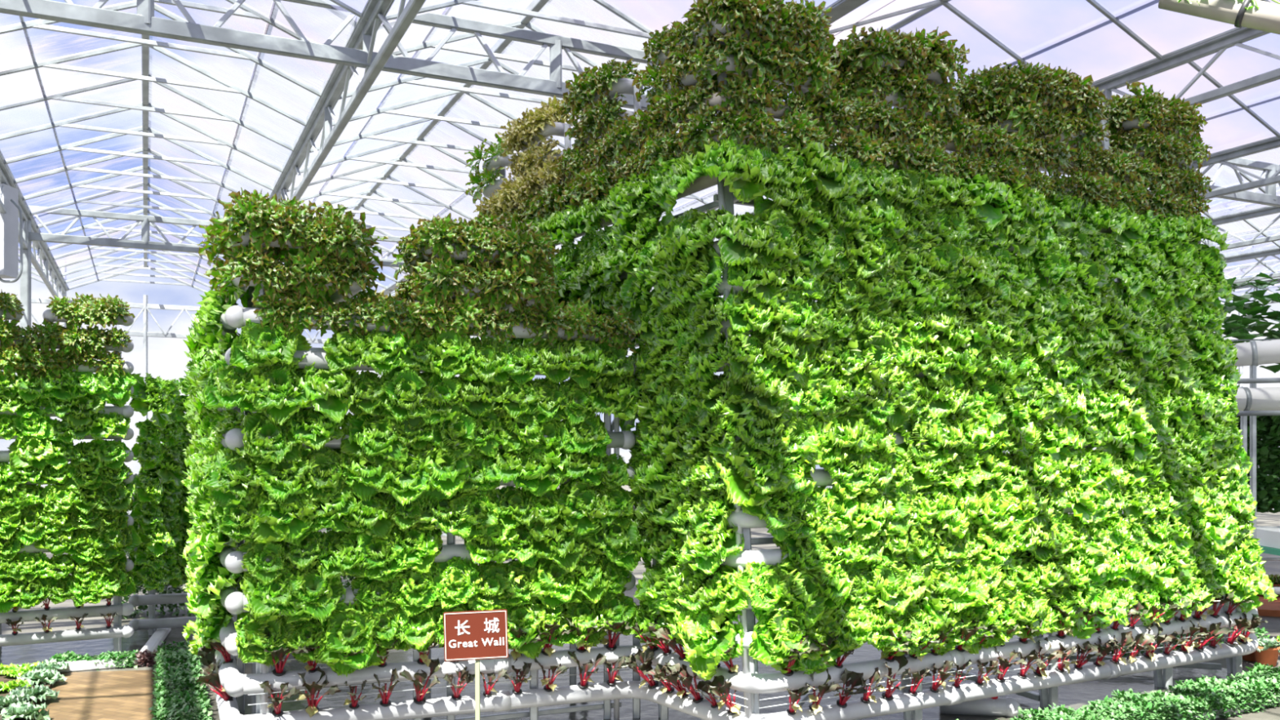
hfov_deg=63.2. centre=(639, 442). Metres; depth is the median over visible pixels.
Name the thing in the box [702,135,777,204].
lettuce
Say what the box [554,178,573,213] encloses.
leaf lettuce
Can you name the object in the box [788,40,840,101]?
leaf lettuce
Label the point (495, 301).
leaf lettuce
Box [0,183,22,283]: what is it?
equipment box
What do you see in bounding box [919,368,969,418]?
lettuce
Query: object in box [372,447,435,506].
lettuce
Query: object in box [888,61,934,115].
leaf lettuce
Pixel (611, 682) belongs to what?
cup
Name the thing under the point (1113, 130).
leaf lettuce
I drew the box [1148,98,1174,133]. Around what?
leaf lettuce
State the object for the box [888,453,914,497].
lettuce
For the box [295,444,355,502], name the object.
lettuce
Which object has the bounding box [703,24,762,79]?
leaf lettuce
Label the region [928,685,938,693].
cup
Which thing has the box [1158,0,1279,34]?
pipe
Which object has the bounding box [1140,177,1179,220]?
leaf lettuce
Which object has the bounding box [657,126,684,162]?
leaf lettuce
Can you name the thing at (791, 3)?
leaf lettuce
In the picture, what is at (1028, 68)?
leaf lettuce
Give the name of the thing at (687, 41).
leaf lettuce
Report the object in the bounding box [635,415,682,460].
lettuce
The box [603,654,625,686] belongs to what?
red chard
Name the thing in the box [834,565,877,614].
lettuce
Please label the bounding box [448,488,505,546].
lettuce
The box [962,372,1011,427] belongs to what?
lettuce
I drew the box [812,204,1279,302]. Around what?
girder
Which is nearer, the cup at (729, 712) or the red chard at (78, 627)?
the cup at (729, 712)
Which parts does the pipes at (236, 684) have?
leg, leg, leg, leg, leg, leg, leg, leg, leg, leg, leg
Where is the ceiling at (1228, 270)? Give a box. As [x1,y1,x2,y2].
[1106,240,1279,296]
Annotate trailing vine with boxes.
[1177,0,1279,9]
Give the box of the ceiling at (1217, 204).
[1200,147,1279,216]
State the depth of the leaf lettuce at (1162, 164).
7.31 m
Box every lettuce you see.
[0,151,1278,655]
[0,289,22,304]
[0,293,24,319]
[0,315,19,346]
[0,342,29,379]
[0,478,34,520]
[0,511,27,539]
[0,537,24,562]
[0,554,26,581]
[0,577,9,593]
[0,577,29,613]
[8,342,49,380]
[9,324,42,349]
[9,551,50,582]
[11,504,55,546]
[14,484,45,509]
[15,575,50,608]
[28,318,67,354]
[30,497,80,537]
[31,347,66,381]
[33,524,86,555]
[39,553,74,580]
[40,463,68,484]
[40,483,81,515]
[44,573,75,604]
[46,294,77,320]
[53,346,88,372]
[57,323,89,358]
[61,301,93,330]
[63,457,107,490]
[65,528,97,565]
[66,575,104,607]
[68,487,102,515]
[70,502,106,532]
[70,559,99,582]
[71,292,102,309]
[71,440,103,466]
[75,324,113,359]
[77,348,102,368]
[80,297,117,328]
[82,518,142,561]
[91,481,135,516]
[91,551,127,577]
[91,560,136,599]
[93,350,130,377]
[95,295,135,326]
[95,511,129,533]
[97,293,129,312]
[99,463,133,486]
[102,326,132,349]
[194,358,270,413]
[196,20,1202,314]
[196,447,266,506]
[208,191,284,254]
[213,497,263,543]
[217,239,274,287]
[224,187,279,212]
[229,315,312,381]
[230,250,289,302]
[234,412,302,464]
[234,540,293,585]
[234,612,297,667]
[237,193,297,250]
[239,568,315,624]
[241,444,327,510]
[242,362,313,425]
[248,483,325,546]
[252,288,297,335]
[266,246,289,254]
[267,199,317,249]
[267,253,306,295]
[275,195,319,223]
[275,290,324,337]
[275,564,346,622]
[276,529,333,573]
[280,245,336,299]
[284,406,345,449]
[284,617,327,663]
[287,361,359,422]
[292,214,330,254]
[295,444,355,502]
[302,212,353,261]
[302,492,359,532]
[306,200,359,229]
[311,298,351,337]
[312,600,387,676]
[313,253,355,297]
[315,529,378,579]
[320,213,378,269]
[322,328,376,373]
[328,255,375,296]
[332,293,375,335]
[338,450,389,501]
[340,412,413,470]
[340,529,408,582]
[341,369,389,417]
[341,491,395,539]
[349,577,401,619]
[355,328,416,376]
[358,604,409,652]
[359,288,387,302]
[364,292,409,331]
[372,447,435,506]
[376,366,435,435]
[380,492,435,533]
[382,525,444,573]
[385,562,444,617]
[386,608,442,650]
[388,299,436,344]
[394,280,413,303]
[395,231,422,268]
[395,264,418,305]
[395,418,437,452]
[399,331,444,373]
[404,214,444,266]
[407,271,425,303]
[407,287,455,337]
[410,213,464,259]
[410,251,474,306]
[414,443,473,505]
[414,490,472,537]
[415,372,470,425]
[417,326,476,379]
[423,409,483,463]
[429,604,470,648]
[430,555,483,608]
[437,218,478,257]
[440,263,478,302]
[440,290,487,337]
[448,376,506,417]
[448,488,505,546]
[453,336,514,386]
[456,217,484,227]
[458,224,497,266]
[458,455,500,497]
[462,408,506,458]
[463,522,519,564]
[463,602,479,611]
[464,260,504,300]
[466,302,509,346]
[467,560,515,610]
[470,210,512,237]
[472,194,497,219]
[473,262,530,316]
[475,225,520,265]
[481,448,546,491]
[482,195,501,216]
[484,253,540,307]
[487,190,504,218]
[487,307,519,343]
[488,376,540,425]
[492,226,542,276]
[493,182,511,211]
[493,411,544,454]
[493,485,540,528]
[495,211,512,224]
[496,214,535,233]
[497,118,528,164]
[497,171,524,213]
[499,343,540,385]
[499,559,537,607]
[503,600,559,658]
[504,117,533,151]
[504,523,541,568]
[506,152,519,175]
[506,171,525,206]
[506,204,524,225]
[508,208,524,225]
[509,304,543,336]
[510,167,537,208]
[512,149,534,177]
[512,447,573,497]
[514,107,559,146]
[514,594,577,647]
[517,140,543,175]
[517,196,533,222]
[519,167,542,199]
[520,186,542,223]
[520,487,568,541]
[522,377,572,423]
[523,267,559,311]
[524,419,570,455]
[525,226,559,270]
[525,338,583,383]
[527,103,557,135]
[528,187,561,217]
[528,520,586,572]
[528,557,585,609]
[529,297,571,348]
[530,138,562,169]
[532,184,557,218]
[535,158,554,187]
[538,152,564,187]
[539,95,575,126]
[541,173,568,214]
[549,476,617,542]
[553,447,607,485]
[554,164,569,182]
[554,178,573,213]
[555,146,579,182]
[555,297,597,340]
[555,377,599,426]
[556,337,606,388]
[558,86,582,120]
[558,597,608,647]
[560,413,612,457]
[562,176,586,208]
[563,165,601,208]
[564,65,598,115]
[564,119,591,149]
[564,142,589,180]
[570,556,609,604]
[573,103,596,140]
[574,374,640,420]
[574,533,601,568]
[576,92,628,141]
[576,160,607,199]
[577,66,611,107]
[578,139,593,167]
[582,510,642,571]
[583,134,604,168]
[583,156,619,203]
[584,311,619,346]
[584,340,634,387]
[589,89,627,134]
[590,123,620,168]
[590,592,638,635]
[591,57,628,97]
[591,305,641,352]
[591,453,633,492]
[597,119,628,163]
[597,554,632,604]
[601,487,635,529]
[606,145,640,186]
[608,111,644,157]
[610,164,634,186]
[611,58,639,79]
[622,146,643,180]
[625,450,670,503]
[627,115,648,142]
[628,101,668,148]
[628,422,649,467]
[629,452,682,495]
[631,58,670,106]
[631,599,669,646]
[632,145,660,178]
[632,367,678,421]
[632,520,669,568]
[632,555,681,615]
[633,493,659,537]
[634,342,672,385]
[634,480,686,528]
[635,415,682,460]
[640,24,672,66]
[640,127,678,175]
[643,100,675,140]
[644,306,686,356]
[648,524,682,565]
[650,267,706,313]
[650,378,689,427]
[651,81,689,127]
[651,555,702,621]
[653,208,713,279]
[653,339,679,381]
[653,610,678,644]
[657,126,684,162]
[657,414,702,462]
[660,25,684,58]
[660,60,688,91]
[660,457,687,500]
[663,138,737,204]
[664,204,745,266]
[666,604,706,647]
[667,40,712,88]
[668,84,706,120]
[669,240,726,319]
[669,492,705,541]
[670,12,698,51]
[671,327,714,391]
[671,405,718,467]
[673,118,709,155]
[673,535,701,566]
[674,296,722,342]
[675,99,728,155]
[675,373,724,413]
[675,515,744,574]
[675,556,725,613]
[676,441,714,497]
[676,608,745,680]
[680,0,702,35]
[680,75,721,121]
[684,0,723,44]
[684,288,736,346]
[684,332,738,393]
[685,489,742,542]
[686,36,726,87]
[687,0,760,28]
[689,3,715,38]
[690,373,746,426]
[698,453,737,501]
[698,564,748,615]
[701,0,763,41]
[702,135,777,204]
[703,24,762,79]
[703,407,746,455]
[706,0,763,29]
[706,212,789,269]
[710,106,759,145]
[710,438,799,508]
[714,286,778,337]
[714,396,792,457]
[715,73,756,115]
[717,75,777,124]
[720,326,781,382]
[722,364,791,419]
[724,31,790,86]
[726,104,780,151]
[727,261,791,304]
[730,200,808,271]
[733,560,797,622]
[734,0,784,41]
[741,490,807,542]
[746,146,793,192]
[748,600,822,673]
[750,328,817,387]
[751,283,826,363]
[752,124,788,152]
[753,181,813,226]
[753,454,816,506]
[755,32,808,87]
[756,0,786,22]
[759,3,806,50]
[759,75,788,111]
[760,407,824,471]
[769,255,824,302]
[769,374,810,413]
[769,552,833,631]
[773,534,835,576]
[774,0,799,31]
[775,105,822,156]
[777,14,810,49]
[777,53,811,91]
[777,84,803,119]
[777,145,822,199]
[781,486,827,551]
[781,604,848,675]
[785,222,839,280]
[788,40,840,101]
[789,139,859,204]
[791,0,832,41]
[792,413,837,454]
[793,88,822,124]
[793,192,833,234]
[793,301,838,343]
[797,12,833,64]
[799,344,835,380]
[800,84,855,139]
[800,124,830,149]
[801,274,834,302]
[801,376,843,426]
[804,562,853,613]
[811,485,864,546]
[813,190,871,241]
[813,405,877,465]
[815,333,866,384]
[815,371,867,416]
[817,297,857,343]
[819,226,858,275]
[819,444,878,502]
[820,95,860,136]
[820,602,879,652]
[822,126,848,159]
[822,157,869,201]
[822,537,863,576]
[823,269,870,319]
[824,65,877,102]
[825,66,853,91]
[829,24,886,87]
[830,44,849,75]
[831,131,862,159]
[831,486,895,542]
[833,325,906,396]
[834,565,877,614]
[840,248,899,320]
[840,534,884,570]
[841,127,886,178]
[841,366,896,426]
[844,229,893,279]
[844,415,897,463]
[845,549,914,618]
[847,595,902,653]
[848,26,909,81]
[848,94,882,133]
[848,297,891,348]
[850,450,897,497]
[852,67,894,101]
[853,197,906,248]
[854,226,909,275]
[855,91,904,142]
[860,26,896,53]
[861,160,897,209]
[864,129,897,165]
[868,106,911,142]
[869,337,923,383]
[870,482,914,537]
[874,204,915,239]
[875,526,916,565]
[878,131,923,179]
[880,307,907,340]
[880,365,922,431]
[880,600,932,656]
[881,27,931,73]
[881,66,920,109]
[883,163,928,217]
[884,561,931,607]
[885,273,915,308]
[887,31,919,67]
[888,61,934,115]
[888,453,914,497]
[890,411,951,466]
[892,299,937,350]
[893,235,932,288]
[893,267,944,311]
[895,36,928,77]
[895,139,937,178]
[895,511,936,569]
[897,452,945,489]
[898,111,922,143]
[898,375,937,422]
[900,487,937,537]
[902,600,957,648]
[903,80,950,119]
[904,204,938,243]
[906,235,968,294]
[909,108,941,149]
[909,552,963,622]
[910,137,953,177]
[910,164,943,213]
[910,413,977,469]
[911,26,954,67]
[911,346,941,382]
[911,483,972,539]
[914,308,971,351]
[917,203,971,256]
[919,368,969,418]
[920,339,977,390]
[920,599,977,655]
[921,50,950,83]
[922,77,961,127]
[923,170,971,204]
[925,119,952,147]
[926,288,965,318]
[927,44,957,64]
[927,517,972,570]
[928,39,970,87]
[932,378,983,426]
[932,458,966,494]
[932,557,990,613]
[933,149,959,175]
[938,238,995,289]
[940,484,984,524]
[941,109,982,154]
[941,177,984,218]
[941,345,997,386]
[942,411,998,459]
[944,448,985,492]
[946,204,986,247]
[947,151,978,185]
[949,525,985,564]
[951,310,993,355]
[951,592,998,654]
[952,72,979,113]
[952,147,986,182]
[953,282,986,320]
[955,66,993,110]
[956,127,981,155]
[958,275,1016,323]
[959,103,999,130]
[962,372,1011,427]
[964,478,1016,541]
[966,62,1019,119]
[967,247,1004,281]
[969,520,1018,569]
[970,93,1023,128]
[970,412,1013,461]
[970,545,1002,593]
[972,124,1004,159]
[972,313,1012,346]
[973,447,1010,496]
[975,147,1000,181]
[977,120,1017,161]
[979,558,1021,608]
[981,344,1018,381]
[982,475,1039,537]
[982,587,1026,648]
[984,378,1031,426]
[986,148,1022,188]
[986,343,1039,399]
[987,65,1039,106]
[987,513,1041,551]
[992,306,1034,362]
[993,409,1041,457]
[999,59,1047,95]
[999,157,1035,193]
[1000,128,1035,167]
[1000,451,1031,493]
[1001,131,1046,176]
[1002,88,1048,138]
[1005,450,1060,497]
[1008,585,1052,639]
[1011,549,1072,597]
[1011,553,1043,591]
[1017,482,1055,529]
[1021,415,1046,452]
[1022,62,1055,87]
[1023,71,1057,107]
[1023,107,1051,138]
[1023,166,1049,196]
[1024,387,1050,422]
[1027,133,1057,169]
[1027,524,1065,562]
[1031,598,1058,637]
[1033,168,1056,199]
[1035,127,1077,179]
[1036,62,1079,111]
[1036,75,1069,109]
[1038,172,1067,204]
[1038,451,1078,488]
[1040,104,1066,138]
[1040,584,1085,633]
[1043,512,1074,559]
[1045,66,1080,94]
[1045,482,1071,522]
[1048,106,1082,141]
[1052,553,1088,589]
[1055,78,1082,109]
[1055,109,1088,136]
[1056,150,1072,173]
[1057,82,1112,127]
[1057,170,1082,197]
[1061,78,1088,114]
[1065,167,1106,207]
[1066,71,1100,112]
[1066,110,1111,155]
[1069,142,1095,174]
[1074,147,1100,173]
[1075,170,1118,208]
[1083,129,1131,155]
[1089,149,1116,176]
[1093,147,1136,191]
[1093,173,1123,211]
[1096,103,1125,134]
[1097,93,1140,128]
[1099,126,1144,153]
[1111,80,1169,126]
[1111,146,1142,181]
[1113,180,1136,208]
[1119,176,1151,214]
[1127,124,1167,157]
[1127,152,1163,186]
[1131,95,1163,130]
[1131,155,1162,186]
[1132,190,1151,215]
[1137,126,1177,168]
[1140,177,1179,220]
[1144,157,1179,191]
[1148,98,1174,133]
[1154,97,1171,119]
[1156,93,1190,125]
[1156,193,1184,216]
[1159,160,1186,192]
[1161,99,1184,135]
[1162,126,1188,164]
[1165,105,1201,140]
[1166,191,1195,218]
[1171,97,1197,125]
[1173,133,1195,164]
[1173,189,1198,214]
[1175,160,1202,197]
[1182,190,1212,218]
[1185,100,1208,132]
[1186,136,1212,168]
[1188,113,1205,137]
[1188,168,1213,196]
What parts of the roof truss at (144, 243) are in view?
web post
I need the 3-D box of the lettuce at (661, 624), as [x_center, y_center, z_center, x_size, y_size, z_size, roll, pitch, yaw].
[0.240,0.944,5.745,0.296,0.297,0.369,0,0,-40]
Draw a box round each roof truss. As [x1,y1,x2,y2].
[0,0,1279,207]
[28,205,1106,297]
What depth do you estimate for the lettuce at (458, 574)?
5.55 m
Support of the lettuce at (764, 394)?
on the rack at (744, 522)
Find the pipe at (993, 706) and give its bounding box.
[939,696,1020,717]
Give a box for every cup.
[222,658,233,663]
[271,709,283,716]
[272,667,286,676]
[308,667,317,672]
[349,702,359,709]
[377,662,386,667]
[379,699,391,706]
[413,695,426,704]
[417,658,424,664]
[451,693,461,700]
[483,691,492,697]
[512,688,521,694]
[541,648,548,655]
[543,685,551,692]
[576,646,586,653]
[577,681,588,688]
[605,642,617,650]
[606,680,616,686]
[648,646,658,651]
[648,680,658,688]
[662,648,671,655]
[665,687,674,693]
[678,653,686,660]
[692,695,703,703]
[727,710,736,715]
[782,668,793,676]
[786,708,795,715]
[834,662,843,668]
[836,699,847,707]
[860,697,870,703]
[881,692,893,700]
[884,657,894,662]
[907,689,917,696]
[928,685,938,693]
[954,645,964,652]
[974,679,983,685]
[995,675,1004,682]
[1017,672,1026,679]
[1018,637,1027,644]
[1033,669,1041,676]
[1055,634,1066,639]
[1055,668,1064,672]
[1074,663,1082,670]
[1093,661,1102,666]
[1109,657,1119,664]
[1142,652,1151,659]
[1178,647,1187,653]
[1191,614,1201,620]
[1193,647,1204,651]
[1224,640,1235,646]
[1238,639,1248,644]
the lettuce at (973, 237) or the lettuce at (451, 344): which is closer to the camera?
the lettuce at (451, 344)
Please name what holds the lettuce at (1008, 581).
in the rack at (744, 522)
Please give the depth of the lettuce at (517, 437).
5.66 m
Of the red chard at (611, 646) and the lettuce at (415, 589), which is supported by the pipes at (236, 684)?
the red chard at (611, 646)
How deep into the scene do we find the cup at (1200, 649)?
6.90 m
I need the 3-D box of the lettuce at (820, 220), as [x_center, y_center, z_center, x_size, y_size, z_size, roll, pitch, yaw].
[0.933,-1.279,5.765,0.326,0.293,0.245,0,0,-7]
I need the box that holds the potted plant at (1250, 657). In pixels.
[1242,652,1256,661]
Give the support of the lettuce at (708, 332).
in the rack at (744, 522)
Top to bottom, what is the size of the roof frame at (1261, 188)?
0.728 m
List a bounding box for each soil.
[0,674,56,719]
[168,685,191,719]
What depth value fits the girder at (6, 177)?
16.50 m
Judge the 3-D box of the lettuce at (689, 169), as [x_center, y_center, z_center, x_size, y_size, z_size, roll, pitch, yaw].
[0.344,-1.484,5.663,0.430,0.377,0.467,0,0,2]
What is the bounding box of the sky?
[0,0,1279,289]
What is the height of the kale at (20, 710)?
0.120 m
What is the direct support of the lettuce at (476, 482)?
on the rack at (235, 317)
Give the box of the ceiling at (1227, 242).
[1217,204,1274,253]
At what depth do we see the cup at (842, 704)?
5.43 m
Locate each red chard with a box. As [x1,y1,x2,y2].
[5,617,24,635]
[7,597,21,612]
[34,613,57,633]
[38,594,52,610]
[67,613,88,631]
[100,612,117,628]
[105,596,113,606]
[195,659,233,702]
[197,642,213,657]
[198,648,216,674]
[200,658,222,691]
[210,640,233,663]
[210,641,228,656]
[258,680,296,716]
[263,631,308,676]
[293,666,341,717]
[304,645,319,672]
[337,646,364,657]
[343,680,366,709]
[371,667,399,706]
[373,638,398,667]
[399,657,440,704]
[415,638,439,666]
[443,666,475,700]
[480,668,507,697]
[502,658,532,694]
[507,618,542,660]
[533,657,568,692]
[537,617,573,657]
[564,617,604,653]
[567,650,607,688]
[600,612,629,650]
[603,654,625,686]
[620,646,658,688]
[625,611,661,652]
[641,662,674,694]
[642,622,671,655]
[653,623,686,660]
[657,661,688,697]
[668,662,703,703]
[693,680,718,707]
[706,675,741,715]
[713,644,738,674]
[782,635,819,676]
[784,685,810,715]
[805,668,843,714]
[810,635,838,670]
[829,667,867,707]
[834,641,854,668]
[860,666,883,703]
[875,654,911,700]
[880,626,912,662]
[907,667,931,696]
[908,622,940,661]
[928,660,953,693]
[929,626,955,655]
[947,659,972,688]
[954,616,987,652]
[973,619,995,645]
[974,658,1003,685]
[993,645,1026,682]
[998,616,1022,646]
[1017,649,1044,679]
[1018,613,1044,644]
[1033,637,1067,679]
[1053,602,1084,639]
[1055,642,1078,673]
[1070,640,1102,670]
[1076,603,1097,631]
[1093,636,1119,666]
[1094,608,1114,633]
[1109,631,1136,664]
[1110,603,1141,631]
[1126,631,1155,662]
[1127,601,1149,628]
[1142,623,1177,661]
[1146,591,1181,627]
[1157,590,1191,625]
[1162,631,1189,655]
[1173,615,1208,653]
[1177,601,1200,622]
[1191,600,1221,621]
[1191,621,1234,651]
[1206,588,1235,617]
[1208,627,1236,648]
[1224,597,1253,615]
[1224,612,1254,646]
[1238,612,1267,644]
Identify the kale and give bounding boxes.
[0,691,35,710]
[0,700,51,719]
[9,684,59,702]
[16,667,66,685]
[30,657,68,672]
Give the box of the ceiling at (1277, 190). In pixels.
[1202,190,1279,216]
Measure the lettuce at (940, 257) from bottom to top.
0.430 m
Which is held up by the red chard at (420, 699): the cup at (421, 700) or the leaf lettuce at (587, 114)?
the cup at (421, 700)
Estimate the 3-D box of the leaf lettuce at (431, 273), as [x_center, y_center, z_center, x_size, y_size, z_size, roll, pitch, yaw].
[-1.056,-0.870,5.586,0.315,0.329,0.288,0,0,-37]
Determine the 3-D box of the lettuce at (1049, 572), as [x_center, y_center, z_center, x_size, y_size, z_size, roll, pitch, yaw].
[2.405,0.754,6.242,0.426,0.346,0.307,0,0,-37]
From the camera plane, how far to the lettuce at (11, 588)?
7.38 m
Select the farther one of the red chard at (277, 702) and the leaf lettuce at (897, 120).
the leaf lettuce at (897, 120)
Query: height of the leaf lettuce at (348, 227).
0.297 m
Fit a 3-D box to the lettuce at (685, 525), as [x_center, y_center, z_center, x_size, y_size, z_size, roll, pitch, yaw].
[0.312,0.365,5.641,0.304,0.373,0.388,0,0,-19]
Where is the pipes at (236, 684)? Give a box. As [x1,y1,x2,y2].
[213,605,1258,719]
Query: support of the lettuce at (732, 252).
on the rack at (744, 522)
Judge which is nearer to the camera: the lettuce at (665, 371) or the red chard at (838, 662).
the red chard at (838, 662)
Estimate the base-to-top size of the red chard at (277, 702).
0.213 m
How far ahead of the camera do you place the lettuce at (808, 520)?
5.41 m
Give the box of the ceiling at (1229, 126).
[1025,32,1279,185]
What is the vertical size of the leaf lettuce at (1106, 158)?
0.228 m
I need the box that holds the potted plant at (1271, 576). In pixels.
[1267,573,1279,597]
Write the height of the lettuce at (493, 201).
0.250 m
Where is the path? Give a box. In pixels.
[26,669,155,719]
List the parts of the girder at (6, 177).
web post, web post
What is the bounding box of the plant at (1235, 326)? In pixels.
[1210,271,1279,608]
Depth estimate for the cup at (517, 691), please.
5.71 m
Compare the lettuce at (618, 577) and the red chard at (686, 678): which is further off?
the lettuce at (618, 577)
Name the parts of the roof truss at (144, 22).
web post, web post, web post, web post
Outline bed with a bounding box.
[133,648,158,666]
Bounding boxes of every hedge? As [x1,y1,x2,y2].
[49,649,137,671]
[148,640,212,719]
[956,662,1279,719]
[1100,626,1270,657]
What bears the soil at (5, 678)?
on the floor
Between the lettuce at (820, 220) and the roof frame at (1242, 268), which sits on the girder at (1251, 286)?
the roof frame at (1242, 268)
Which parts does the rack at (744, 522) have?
post, post, post, post, post, post, post, post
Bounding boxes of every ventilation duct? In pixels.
[1233,339,1279,629]
[1235,386,1279,475]
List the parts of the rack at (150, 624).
post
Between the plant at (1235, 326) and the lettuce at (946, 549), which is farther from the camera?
the plant at (1235, 326)
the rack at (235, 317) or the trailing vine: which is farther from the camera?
the rack at (235, 317)
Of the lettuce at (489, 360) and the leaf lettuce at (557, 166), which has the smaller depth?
the lettuce at (489, 360)
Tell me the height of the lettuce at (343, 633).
0.396 m
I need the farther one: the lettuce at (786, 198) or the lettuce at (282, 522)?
the lettuce at (786, 198)
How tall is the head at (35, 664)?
0.079 m
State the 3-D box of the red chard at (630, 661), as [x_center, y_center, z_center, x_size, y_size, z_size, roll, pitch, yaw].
[-0.002,1.269,5.825,0.198,0.255,0.175,0,0,9]
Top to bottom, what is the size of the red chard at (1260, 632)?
0.163 m
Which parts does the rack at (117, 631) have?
post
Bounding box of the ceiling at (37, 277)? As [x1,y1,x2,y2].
[17,246,56,285]
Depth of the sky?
9.29 m
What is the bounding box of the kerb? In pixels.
[1257,596,1279,617]
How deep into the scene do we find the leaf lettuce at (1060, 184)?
6.78 m
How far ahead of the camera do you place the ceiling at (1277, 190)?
16.35 m
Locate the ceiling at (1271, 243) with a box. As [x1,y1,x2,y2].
[1213,232,1279,253]
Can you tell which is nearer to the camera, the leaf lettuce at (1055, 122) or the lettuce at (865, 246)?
the lettuce at (865, 246)
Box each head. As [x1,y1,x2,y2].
[0,662,13,671]
[0,662,31,677]
[0,678,31,691]
[0,680,12,690]
[25,661,43,671]
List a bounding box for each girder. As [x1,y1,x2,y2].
[0,149,68,298]
[268,0,426,202]
[376,0,869,295]
[712,26,1279,240]
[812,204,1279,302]
[1112,244,1279,283]
[1188,136,1279,199]
[1220,277,1279,306]
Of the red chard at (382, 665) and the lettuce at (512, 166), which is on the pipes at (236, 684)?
the red chard at (382, 665)
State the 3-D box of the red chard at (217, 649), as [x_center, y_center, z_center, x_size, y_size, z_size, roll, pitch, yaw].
[-2.327,1.091,5.698,0.136,0.190,0.162,0,0,6]
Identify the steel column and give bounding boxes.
[20,218,31,336]
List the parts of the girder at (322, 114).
web post, web post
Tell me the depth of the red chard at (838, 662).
5.41 m
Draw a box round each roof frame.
[0,0,368,292]
[17,222,59,289]
[279,0,655,290]
[378,0,1270,300]
[650,61,1279,290]
[1194,186,1279,259]
[1200,228,1279,285]
[1203,167,1279,221]
[1222,260,1279,300]
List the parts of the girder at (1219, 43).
web post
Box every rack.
[0,308,133,653]
[108,528,354,618]
[128,449,196,635]
[217,229,635,719]
[482,16,1232,719]
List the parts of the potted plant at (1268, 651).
pot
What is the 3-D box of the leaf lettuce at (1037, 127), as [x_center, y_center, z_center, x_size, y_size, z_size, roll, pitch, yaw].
[2.543,-2.078,6.751,0.273,0.239,0.199,0,0,-19]
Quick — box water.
[0,629,156,666]
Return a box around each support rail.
[1236,377,1279,383]
[1236,410,1279,416]
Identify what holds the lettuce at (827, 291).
on the rack at (744, 522)
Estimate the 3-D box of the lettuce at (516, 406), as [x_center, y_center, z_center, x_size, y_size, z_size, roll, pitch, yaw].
[-0.689,-0.234,5.712,0.323,0.308,0.244,0,0,-37]
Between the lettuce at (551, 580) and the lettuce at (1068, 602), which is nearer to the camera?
the lettuce at (551, 580)
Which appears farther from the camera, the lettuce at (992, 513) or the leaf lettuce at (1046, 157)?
the leaf lettuce at (1046, 157)
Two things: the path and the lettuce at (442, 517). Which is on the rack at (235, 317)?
the lettuce at (442, 517)
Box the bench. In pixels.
[1256,525,1279,594]
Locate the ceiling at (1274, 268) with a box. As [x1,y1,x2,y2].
[1224,262,1279,279]
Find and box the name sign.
[443,608,508,719]
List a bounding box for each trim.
[4,299,480,341]
[5,657,144,674]
[140,627,170,664]
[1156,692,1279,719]
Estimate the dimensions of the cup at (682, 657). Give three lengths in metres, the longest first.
0.058 x 0.058 x 0.022 m
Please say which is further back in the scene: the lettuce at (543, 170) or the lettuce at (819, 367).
the lettuce at (543, 170)
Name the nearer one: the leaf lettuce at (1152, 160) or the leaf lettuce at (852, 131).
the leaf lettuce at (852, 131)
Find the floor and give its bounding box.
[1,485,1279,719]
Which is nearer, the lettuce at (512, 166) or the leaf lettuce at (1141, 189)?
the leaf lettuce at (1141, 189)
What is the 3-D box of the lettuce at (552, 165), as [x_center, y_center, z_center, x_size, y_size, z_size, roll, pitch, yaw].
[-0.556,-1.875,7.315,0.294,0.364,0.337,0,0,-15]
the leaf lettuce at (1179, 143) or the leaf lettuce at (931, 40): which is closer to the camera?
the leaf lettuce at (931, 40)
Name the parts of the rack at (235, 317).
post, post, post, post, post, post, post, post, post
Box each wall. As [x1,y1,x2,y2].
[17,260,831,515]
[1238,311,1274,510]
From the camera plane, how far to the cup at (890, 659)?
5.59 m
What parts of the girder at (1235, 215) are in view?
web post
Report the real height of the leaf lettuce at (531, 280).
0.307 m
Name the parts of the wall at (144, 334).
rail, rail, rail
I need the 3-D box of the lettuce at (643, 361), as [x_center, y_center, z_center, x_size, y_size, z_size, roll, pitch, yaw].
[0.099,-0.482,5.982,0.255,0.335,0.371,0,0,-42]
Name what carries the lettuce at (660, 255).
in the rack at (744, 522)
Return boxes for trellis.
[1235,415,1279,560]
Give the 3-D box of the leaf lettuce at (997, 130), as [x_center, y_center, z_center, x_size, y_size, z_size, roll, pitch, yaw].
[2.249,-1.890,6.599,0.294,0.317,0.284,0,0,42]
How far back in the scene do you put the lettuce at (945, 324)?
6.00 m
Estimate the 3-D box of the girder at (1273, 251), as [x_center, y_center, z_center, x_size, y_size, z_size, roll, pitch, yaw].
[11.214,-3.115,17.401,0.172,0.540,29.800,0,0,-25]
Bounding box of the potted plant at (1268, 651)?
[1253,636,1279,666]
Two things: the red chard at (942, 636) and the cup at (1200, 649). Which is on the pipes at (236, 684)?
the red chard at (942, 636)
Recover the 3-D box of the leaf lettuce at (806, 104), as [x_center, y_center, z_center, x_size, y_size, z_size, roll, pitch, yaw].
[0.921,-1.875,5.882,0.241,0.247,0.218,0,0,-39]
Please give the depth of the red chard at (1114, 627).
6.48 m
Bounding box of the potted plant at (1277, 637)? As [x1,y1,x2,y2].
[1275,634,1279,657]
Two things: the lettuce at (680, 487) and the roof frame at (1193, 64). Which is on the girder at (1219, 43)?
the roof frame at (1193, 64)
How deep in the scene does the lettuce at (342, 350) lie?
5.32 m
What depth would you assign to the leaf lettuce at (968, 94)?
6.84 m
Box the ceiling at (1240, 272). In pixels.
[1218,266,1279,304]
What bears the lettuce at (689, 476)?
in the rack at (744, 522)

